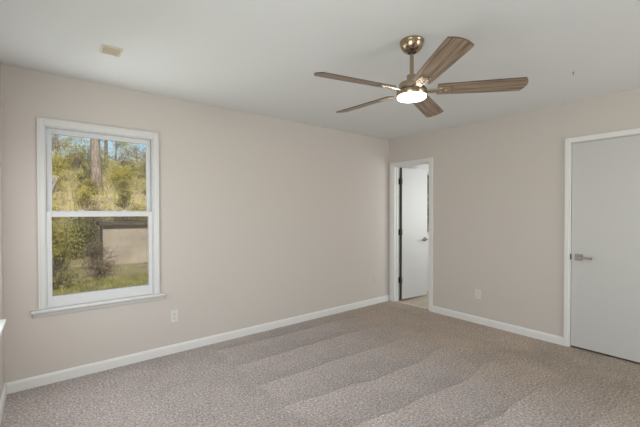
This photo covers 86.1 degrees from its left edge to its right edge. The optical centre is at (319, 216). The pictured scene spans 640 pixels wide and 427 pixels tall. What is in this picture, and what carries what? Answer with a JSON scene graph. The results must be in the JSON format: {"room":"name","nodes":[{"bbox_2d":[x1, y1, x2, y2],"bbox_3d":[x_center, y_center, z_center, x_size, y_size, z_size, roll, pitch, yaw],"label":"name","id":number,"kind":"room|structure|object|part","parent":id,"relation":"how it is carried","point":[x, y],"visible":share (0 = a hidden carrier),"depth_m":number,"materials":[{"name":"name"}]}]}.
{"room":"empty bedroom","nodes":[
{"label":"empty bedroom","id":0,"kind":"room"},
{"bbox_2d":[0,64,3,398],"bbox_3d":[-0.278,0.429,-0.155,0.120,3.040,6.776,-1,1,-39],"label":"wall","id":1,"kind":"structure","parent":0,"point":[1,222],"depth_m":2.45,"materials":[{"name":"grey paint"}]},
{"bbox_2d":[0,319,5,335],"bbox_3d":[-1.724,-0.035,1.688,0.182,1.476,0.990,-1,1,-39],"label":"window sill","id":2,"kind":"structure","parent":1,"relation":"in","point":[3,321],"depth_m":2.03,"materials":[{"name":"white paint"}]},
{"bbox_2d":[0,384,6,423],"bbox_3d":[-0.258,1.307,-0.062,0.014,0.083,6.642,-1,1,-39],"label":"baseboard","id":3,"kind":"structure","parent":1,"relation":"attached to","point":[4,392],"depth_m":2.34,"materials":[{"name":"white paint"}]},
{"bbox_2d":[1,64,428,382],"bbox_3d":[0.088,0.372,4.543,6.548,3.040,0.120,-1,1,-39],"label":"wall","id":4,"kind":"structure","parent":0,"point":[263,219],"depth_m":3.50,"materials":[{"name":"grey paint"}]},
{"bbox_2d":[31,117,165,317],"bbox_3d":[-1.869,0.004,2.954,0.960,1.548,0.182,-1,1,-39],"label":"window","id":5,"kind":"structure","parent":4,"relation":"in","point":[46,127],"depth_m":2.84,"materials":[{"name":"white paint"}]},
{"bbox_3d":[-1.887,-0.355,2.971,0.760,0.702,0.030,-1,1,-39],"label":"sash","id":6,"kind":"part","parent":5,"relation":"part of","materials":[{"name":"white plastic"}]},
{"bbox_3d":[-1.860,0.337,2.948,0.762,0.762,0.040,-1,1,-39],"label":"sash","id":7,"kind":"part","parent":5,"relation":"part of","materials":[{"name":"white plastic"}]},
{"bbox_2d":[170,310,177,322],"bbox_3d":[-1.397,0.955,3.284,0.070,0.114,0.009,-1,1,-39],"label":"wall outlet","id":8,"kind":"object","parent":4,"relation":"attached to","point":[174,313],"visible":1,"depth_m":3.28,"materials":[{"name":"white plastic"}]},
{"bbox_2d":[4,295,388,393],"bbox_3d":[-0.641,1.259,3.886,4.333,0.083,0.014,-1,1,-39],"label":"baseboard","id":9,"kind":"structure","parent":4,"relation":"attached to","point":[61,375],"depth_m":3.23,"materials":[{"name":"white paint"}]},
{"bbox_2d":[0,0,639,139],"bbox_3d":[2.197,-1.178,1.874,6.548,0.120,6.896,-1,1,-39],"label":"ceiling","id":10,"kind":"structure","parent":0,"point":[260,57],"depth_m":2.29,"materials":[{"name":"white paint"}]},
{"bbox_2d":[100,44,122,56],"bbox_3d":[-1.407,-1.117,2.311,0.120,0.006,0.140,-1,1,-39],"label":"ceiling vent","id":11,"kind":"object","parent":10,"relation":"in","point":[103,45],"visible":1,"depth_m":2.30,"materials":[{"name":"beige metal"}]},
{"bbox_2d":[314,35,528,117],"bbox_3d":[0.552,-0.936,2.226,1.275,0.368,1.233,-1,1,-39],"label":"ceiling fan","id":12,"kind":"object","parent":10,"relation":"hanging from","point":[413,90],"visible":1,"depth_m":2.09,"materials":[{"name":"brown wood"}]},
{"bbox_3d":[0.208,-0.808,2.035,0.511,0.007,0.131,0,14,-23],"label":"blade","id":13,"kind":"part","parent":12,"relation":"part of","materials":[{"name":"brown wood"}]},
{"bbox_3d":[0.320,-0.813,2.505,0.131,0.006,0.511,-18,13,-39],"label":"blade","id":14,"kind":"part","parent":12,"relation":"part of","materials":[{"name":"brown wood"}]},
{"bbox_3d":[0.801,-0.813,2.544,0.131,0.006,0.511,-15,-7,31],"label":"blade","id":15,"kind":"part","parent":12,"relation":"part of","materials":[{"name":"brown wood"}]},
{"bbox_3d":[0.620,-0.798,1.784,0.131,0.007,0.511,13,0,-5],"label":"blade","id":16,"kind":"part","parent":12,"relation":"part of","materials":[{"name":"brown wood"}]},
{"bbox_3d":[0.986,-0.796,2.098,0.511,0.006,0.131,1,-12,13],"label":"blade","id":17,"kind":"part","parent":12,"relation":"part of","materials":[{"name":"brown wood"}]},
{"bbox_2d":[0,291,639,426],"bbox_3d":[2.200,1.382,1.905,6.548,0.120,6.896,-1,1,-39],"label":"floor","id":18,"kind":"structure","parent":0,"point":[387,363],"depth_m":2.69,"materials":[{"name":"carpet"}]},
{"bbox_2d":[399,164,428,292],"bbox_3d":[2.563,0.124,5.006,1.855,2.560,2.236,-1,1,-39],"label":"wall","id":19,"kind":"structure","parent":0,"point":[426,166],"depth_m":5.70,"materials":[{"name":"white paint"}]},
{"bbox_2d":[389,87,639,346],"bbox_3d":[3.205,0.152,2.615,0.120,2.560,6.776,-1,1,-39],"label":"wall","id":20,"kind":"structure","parent":0,"point":[499,182],"depth_m":3.88,"materials":[{"name":"grey paint"}]},
{"bbox_2d":[390,157,432,311],"bbox_3d":[1.572,0.233,5.129,0.728,2.101,0.738,-1,1,-39],"label":"door","id":21,"kind":"structure","parent":20,"relation":"attached to","point":[412,231],"depth_m":5.23,"materials":[{"name":"white paint"}]},
{"bbox_2d":[396,301,427,309],"bbox_3d":[1.342,1.284,4.958,0.045,0.009,0.592,-1,1,-39],"label":"trim","id":22,"kind":"structure","parent":20,"relation":"attached to","point":[396,301],"depth_m":4.94,"materials":[{"name":"beige"}]},
{"bbox_2d":[475,289,480,298],"bbox_3d":[1.911,0.939,4.148,0.009,0.114,0.070,-1,1,-39],"label":"wall outlet","id":23,"kind":"object","parent":20,"relation":"attached to","point":[477,291],"visible":1,"depth_m":4.14,"materials":[{"name":"white plastic"}]},
{"bbox_2d":[432,306,563,345],"bbox_3d":[1.991,1.254,4.047,0.014,0.083,1.506,-1,1,-39],"label":"baseboard","id":24,"kind":"structure","parent":20,"relation":"attached to","point":[535,334],"depth_m":3.92,"materials":[{"name":"white paint"}]},
{"bbox_2d":[564,128,639,362],"bbox_3d":[2.763,0.265,3.127,0.176,2.083,0.876,-1,1,-39],"label":"door","id":25,"kind":"structure","parent":20,"relation":"in","point":[602,246],"depth_m":3.21,"materials":[{"name":"white paint"}]},
{"bbox_3d":[2.546,0.399,3.303,0.052,0.024,0.129,-1,1,-39],"label":"lever handle","id":26,"kind":"part","parent":25,"relation":"part of","materials":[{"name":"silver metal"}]},
{"label":"outside","id":27,"kind":"structure","parent":0,"visible":0},
{"bbox_2d":[47,162,147,301],"bbox_3d":[-12.646,-1.505,23.887,34.000,6.070,46.000,-1,1,-39],"label":"ground","id":28,"kind":"structure","parent":27,"point":[133,268],"depth_m":11.57,"materials":[{"name":"green plant"}]},
{"bbox_2d":[46,196,60,218],"bbox_3d":[-10.457,-0.238,13.096,1.023,1.328,1.205,0,1,-23],"label":"shrub","id":29,"kind":"object","parent":28,"relation":"on","point":[53,205],"visible":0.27,"depth_m":13.22,"materials":[{"name":"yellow plant"}]},
{"bbox_2d":[46,179,63,204],"bbox_3d":[-11.367,-0.995,14.231,1.178,1.182,1.194,-1,1,-39],"label":"shrub","id":30,"kind":"object","parent":28,"relation":"on","point":[52,179],"visible":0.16,"depth_m":14.21,"materials":[{"name":"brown plant"}]},
{"bbox_2d":[55,135,57,169],"bbox_3d":[-15.200,-7.218,19.852,4.648,9.782,4.508,-1,1,-39],"label":"slender tree","id":31,"kind":"object","parent":28,"relation":"on","point":[56,136],"visible":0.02,"depth_m":19.74,"materials":[{"name":"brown plant"}]},
{"bbox_2d":[52,167,65,192],"bbox_3d":[-11.990,-1.671,15.435,1.132,1.333,1.171,0,1,9],"label":"shrub","id":32,"kind":"object","parent":28,"relation":"on","point":[54,173],"visible":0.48,"depth_m":15.43,"materials":[{"name":"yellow plant"}]},
{"bbox_2d":[52,135,74,155],"bbox_3d":[-21.407,-5.704,25.166,5.421,3.120,4.233,-1,1,-39],"label":"tree","id":33,"kind":"object","parent":28,"relation":"on","point":[53,137],"visible":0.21,"depth_m":25.90,"materials":[{"name":"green plant"}]},
{"bbox_2d":[52,240,75,270],"bbox_3d":[-7.879,1.083,10.303,0.908,1.212,1.083,-1,1,-39],"label":"shrub","id":34,"kind":"object","parent":28,"relation":"on","point":[70,240],"visible":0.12,"depth_m":10.25,"materials":[{"name":"green plant"}]},
{"bbox_2d":[52,263,80,289],"bbox_3d":[-5.943,1.466,7.727,1.165,0.787,1.022,-1,1,-39],"label":"shrub","id":35,"kind":"object","parent":28,"relation":"on","point":[59,282],"visible":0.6,"depth_m":7.74,"materials":[{"name":"green plant"}]},
{"bbox_2d":[52,140,82,181],"bbox_3d":[-13.640,-2.886,17.565,2.433,2.384,1.975,-1,1,-39],"label":"tree","id":36,"kind":"object","parent":28,"relation":"on","point":[57,162],"visible":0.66,"depth_m":17.75,"materials":[{"name":"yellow plant"}]},
{"bbox_2d":[52,210,89,277],"bbox_3d":[-6.690,0.745,8.760,1.494,1.920,1.787,0,1,-18],"label":"shrub","id":37,"kind":"object","parent":28,"relation":"on","point":[63,245],"visible":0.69,"depth_m":8.67,"materials":[{"name":"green plant"}]},
{"bbox_2d":[55,217,94,259],"bbox_3d":[-8.163,0.736,11.673,1.689,1.619,1.529,-1,1,-39],"label":"shrub","id":38,"kind":"object","parent":28,"relation":"on","point":[75,220],"visible":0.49,"depth_m":11.52,"materials":[{"name":"green plant"}]},
{"bbox_2d":[64,150,85,169],"bbox_3d":[-15.423,-3.517,21.479,1.399,1.553,1.129,0,1,12],"label":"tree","id":39,"kind":"object","parent":28,"relation":"on","point":[74,154],"visible":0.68,"depth_m":21.39,"materials":[{"name":"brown plant"}]},
{"bbox_2d":[54,136,100,157],"bbox_3d":[-21.523,-6.006,30.598,4.395,3.287,4.359,0,1,-3],"label":"tree","id":40,"kind":"object","parent":28,"relation":"on","point":[80,147],"visible":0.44,"depth_m":29.97,"materials":[{"name":"green plant"}]},
{"bbox_2d":[67,168,89,184],"bbox_3d":[-11.919,-1.894,17.101,1.179,1.077,1.334,-1,1,-39],"label":"shrub","id":41,"kind":"object","parent":28,"relation":"on","point":[79,177],"visible":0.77,"depth_m":17.00,"materials":[{"name":"green plant"}]},
{"bbox_2d":[72,148,89,166],"bbox_3d":[-16.036,-3.953,22.935,1.219,1.593,1.359,-1,1,-39],"label":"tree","id":42,"kind":"object","parent":28,"relation":"on","point":[80,162],"visible":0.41,"depth_m":22.87,"materials":[{"name":"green plant"}]},
{"bbox_2d":[70,179,97,208],"bbox_3d":[-10.177,-0.954,14.841,1.060,1.321,1.009,-1,1,-39],"label":"shrub","id":43,"kind":"object","parent":28,"relation":"on","point":[84,193],"visible":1,"depth_m":14.78,"materials":[{"name":"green plant"}]},
{"bbox_2d":[59,208,112,247],"bbox_3d":[-8.411,0.410,12.434,1.429,1.734,1.624,0,1,8],"label":"shrub","id":44,"kind":"object","parent":28,"relation":"on","point":[95,228],"visible":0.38,"depth_m":12.42,"materials":[{"name":"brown plant"}]},
{"bbox_2d":[70,177,105,194],"bbox_3d":[-10.841,-1.422,16.005,1.196,0.954,1.226,0,1,22],"label":"shrub","id":45,"kind":"object","parent":28,"relation":"on","point":[92,184],"visible":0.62,"depth_m":16.02,"materials":[{"name":"green plant"}]},
{"bbox_2d":[78,197,105,225],"bbox_3d":[-9.110,-0.174,13.797,1.123,1.473,1.063,0,1,25],"label":"shrub","id":46,"kind":"object","parent":28,"relation":"on","point":[85,205],"visible":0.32,"depth_m":13.80,"materials":[{"name":"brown plant"}]},
{"bbox_2d":[79,137,107,166],"bbox_3d":[-15.174,-7.643,23.968,5.318,8.786,4.351,0,1,-15],"label":"bare tree","id":47,"kind":"object","parent":28,"relation":"on","point":[104,141],"visible":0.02,"depth_m":24.23,"materials":[{"name":"brown plant"}]},
{"bbox_2d":[73,245,118,285],"bbox_3d":[-5.489,1.201,8.419,1.062,0.965,0.220,-1,1,-39],"label":"fallen branch","id":48,"kind":"object","parent":28,"relation":"on","point":[117,245],"visible":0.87,"depth_m":8.35,"materials":[{"name":"wood"}]},
{"bbox_2d":[90,139,102,191],"bbox_3d":[-11.480,-8.240,17.120,4.661,14.058,4.492,0,1,28],"label":"pine tree","id":49,"kind":"object","parent":28,"relation":"on","point":[95,159],"visible":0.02,"depth_m":16.77,"materials":[{"name":"brown plant"}]},
{"bbox_2d":[78,234,114,270],"bbox_3d":[-6.777,1.119,10.339,0.956,1.136,1.009,0,1,33],"label":"shrub","id":50,"kind":"object","parent":28,"relation":"on","point":[94,248],"visible":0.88,"depth_m":10.28,"materials":[{"name":"brown plant"}]},
{"bbox_2d":[47,272,147,303],"bbox_3d":[-4.290,1.598,7.341,4.501,0.150,4.514,-1,1,-39],"label":"grass","id":51,"kind":"structure","parent":28,"relation":"on","point":[112,281],"depth_m":8.20,"materials":[{"name":"green plant"}]},
{"bbox_2d":[78,140,116,173],"bbox_3d":[-13.550,-3.459,20.916,2.057,2.352,2.269,-1,1,-39],"label":"tree","id":52,"kind":"object","parent":28,"relation":"on","point":[103,167],"visible":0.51,"depth_m":20.75,"materials":[{"name":"green plant"}]},
{"bbox_2d":[52,154,147,234],"bbox_3d":[-12.661,-2.083,21.103,10.864,5.745,17.564,-1,1,-39],"label":"dry grass","id":53,"kind":"structure","parent":28,"relation":"on","point":[141,177],"depth_m":16.89,"materials":[{"name":"plant"}]},
{"bbox_2d":[83,255,124,277],"bbox_3d":[-5.968,1.371,9.444,1.050,0.839,1.091,-1,1,-39],"label":"shrub","id":54,"kind":"object","parent":28,"relation":"on","point":[108,265],"visible":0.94,"depth_m":9.37,"materials":[{"name":"brown plant"}]},
{"bbox_2d":[73,138,140,161],"bbox_3d":[-17.490,-6.003,27.960,5.214,3.581,5.728,-1,1,-39],"label":"tree","id":55,"kind":"object","parent":28,"relation":"on","point":[115,145],"visible":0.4,"depth_m":28.59,"materials":[{"name":"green plant"}]},
{"bbox_2d":[105,166,127,187],"bbox_3d":[-10.822,-2.052,18.177,1.083,1.322,1.097,-1,1,-39],"label":"shrub","id":56,"kind":"object","parent":28,"relation":"on","point":[116,176],"visible":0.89,"depth_m":18.09,"materials":[{"name":"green plant"}]},
{"bbox_2d":[96,221,147,264],"bbox_3d":[-6.030,0.941,12.595,3.600,1.560,1.080,-1,1,-39],"label":"outbuilding","id":57,"kind":"structure","parent":28,"relation":"on","point":[131,237],"depth_m":11.64,"materials":[{"name":"paint"}]},
{"bbox_2d":[99,198,144,221],"bbox_3d":[-7.703,0.149,13.334,1.724,1.982,1.531,0,1,-26],"label":"shrub","id":58,"kind":"object","parent":28,"relation":"on","point":[124,218],"visible":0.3,"depth_m":13.29,"materials":[{"name":"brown plant"}]},
{"bbox_2d":[113,177,133,191],"bbox_3d":[-9.784,-1.511,17.207,1.068,1.181,1.255,-1,1,-39],"label":"shrub","id":59,"kind":"object","parent":28,"relation":"on","point":[120,183],"visible":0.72,"depth_m":17.02,"materials":[{"name":"green plant"}]},
{"bbox_2d":[113,185,135,209],"bbox_3d":[-8.981,-0.926,15.804,1.131,1.305,1.023,0,1,-16],"label":"shrub","id":60,"kind":"object","parent":28,"relation":"on","point":[124,199],"visible":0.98,"depth_m":15.71,"materials":[{"name":"green plant"}]},
{"bbox_2d":[107,159,141,184],"bbox_3d":[-10.887,-2.460,19.180,1.844,2.147,2.019,0,1,-23],"label":"shrub","id":61,"kind":"object","parent":28,"relation":"on","point":[118,166],"visible":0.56,"depth_m":18.93,"materials":[{"name":"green plant"}]},
{"bbox_2d":[115,154,133,169],"bbox_3d":[-14.019,-3.820,24.682,1.328,1.284,1.186,-1,1,-39],"label":"shrub","id":62,"kind":"object","parent":28,"relation":"on","point":[120,160],"visible":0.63,"depth_m":24.43,"materials":[{"name":"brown plant"}]},
{"bbox_2d":[125,158,136,175],"bbox_3d":[-12.966,-3.351,23.488,1.125,1.177,1.145,-1,1,-39],"label":"shrub","id":63,"kind":"object","parent":28,"relation":"on","point":[130,163],"visible":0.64,"depth_m":23.36,"materials":[{"name":"green plant"}]},
{"bbox_2d":[117,142,145,162],"bbox_3d":[-18.247,-5.919,33.551,4.530,2.855,4.646,0,1,-8],"label":"tree","id":64,"kind":"object","parent":28,"relation":"on","point":[125,149],"visible":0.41,"depth_m":32.86,"materials":[{"name":"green plant"}]},
{"bbox_2d":[125,204,145,220],"bbox_3d":[-7.981,-0.116,15.014,1.036,1.056,1.142,0,1,-19],"label":"shrub","id":65,"kind":"object","parent":28,"relation":"on","point":[141,207],"visible":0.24,"depth_m":14.96,"materials":[{"name":"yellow plant"}]},
{"bbox_2d":[129,146,145,176],"bbox_3d":[-10.956,-3.498,22.323,2.731,2.554,2.657,-1,1,-39],"label":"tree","id":66,"kind":"object","parent":28,"relation":"on","point":[141,157],"visible":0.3,"depth_m":21.80,"materials":[{"name":"green plant"}]},
{"bbox_2d":[137,176,145,191],"bbox_3d":[-8.766,-1.549,17.689,1.132,1.197,1.112,-1,1,-39],"label":"shrub","id":67,"kind":"object","parent":28,"relation":"on","point":[144,186],"visible":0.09,"depth_m":17.55,"materials":[{"name":"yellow plant"}]},
{"bbox_2d":[427,175,428,232],"bbox_3d":[4.598,-1.576,14.006,4.223,6.507,4.639,0,1,4],"label":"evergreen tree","id":68,"kind":"object","parent":28,"relation":"on","point":[427,175],"visible":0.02,"depth_m":13.11,"materials":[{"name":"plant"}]}
]}

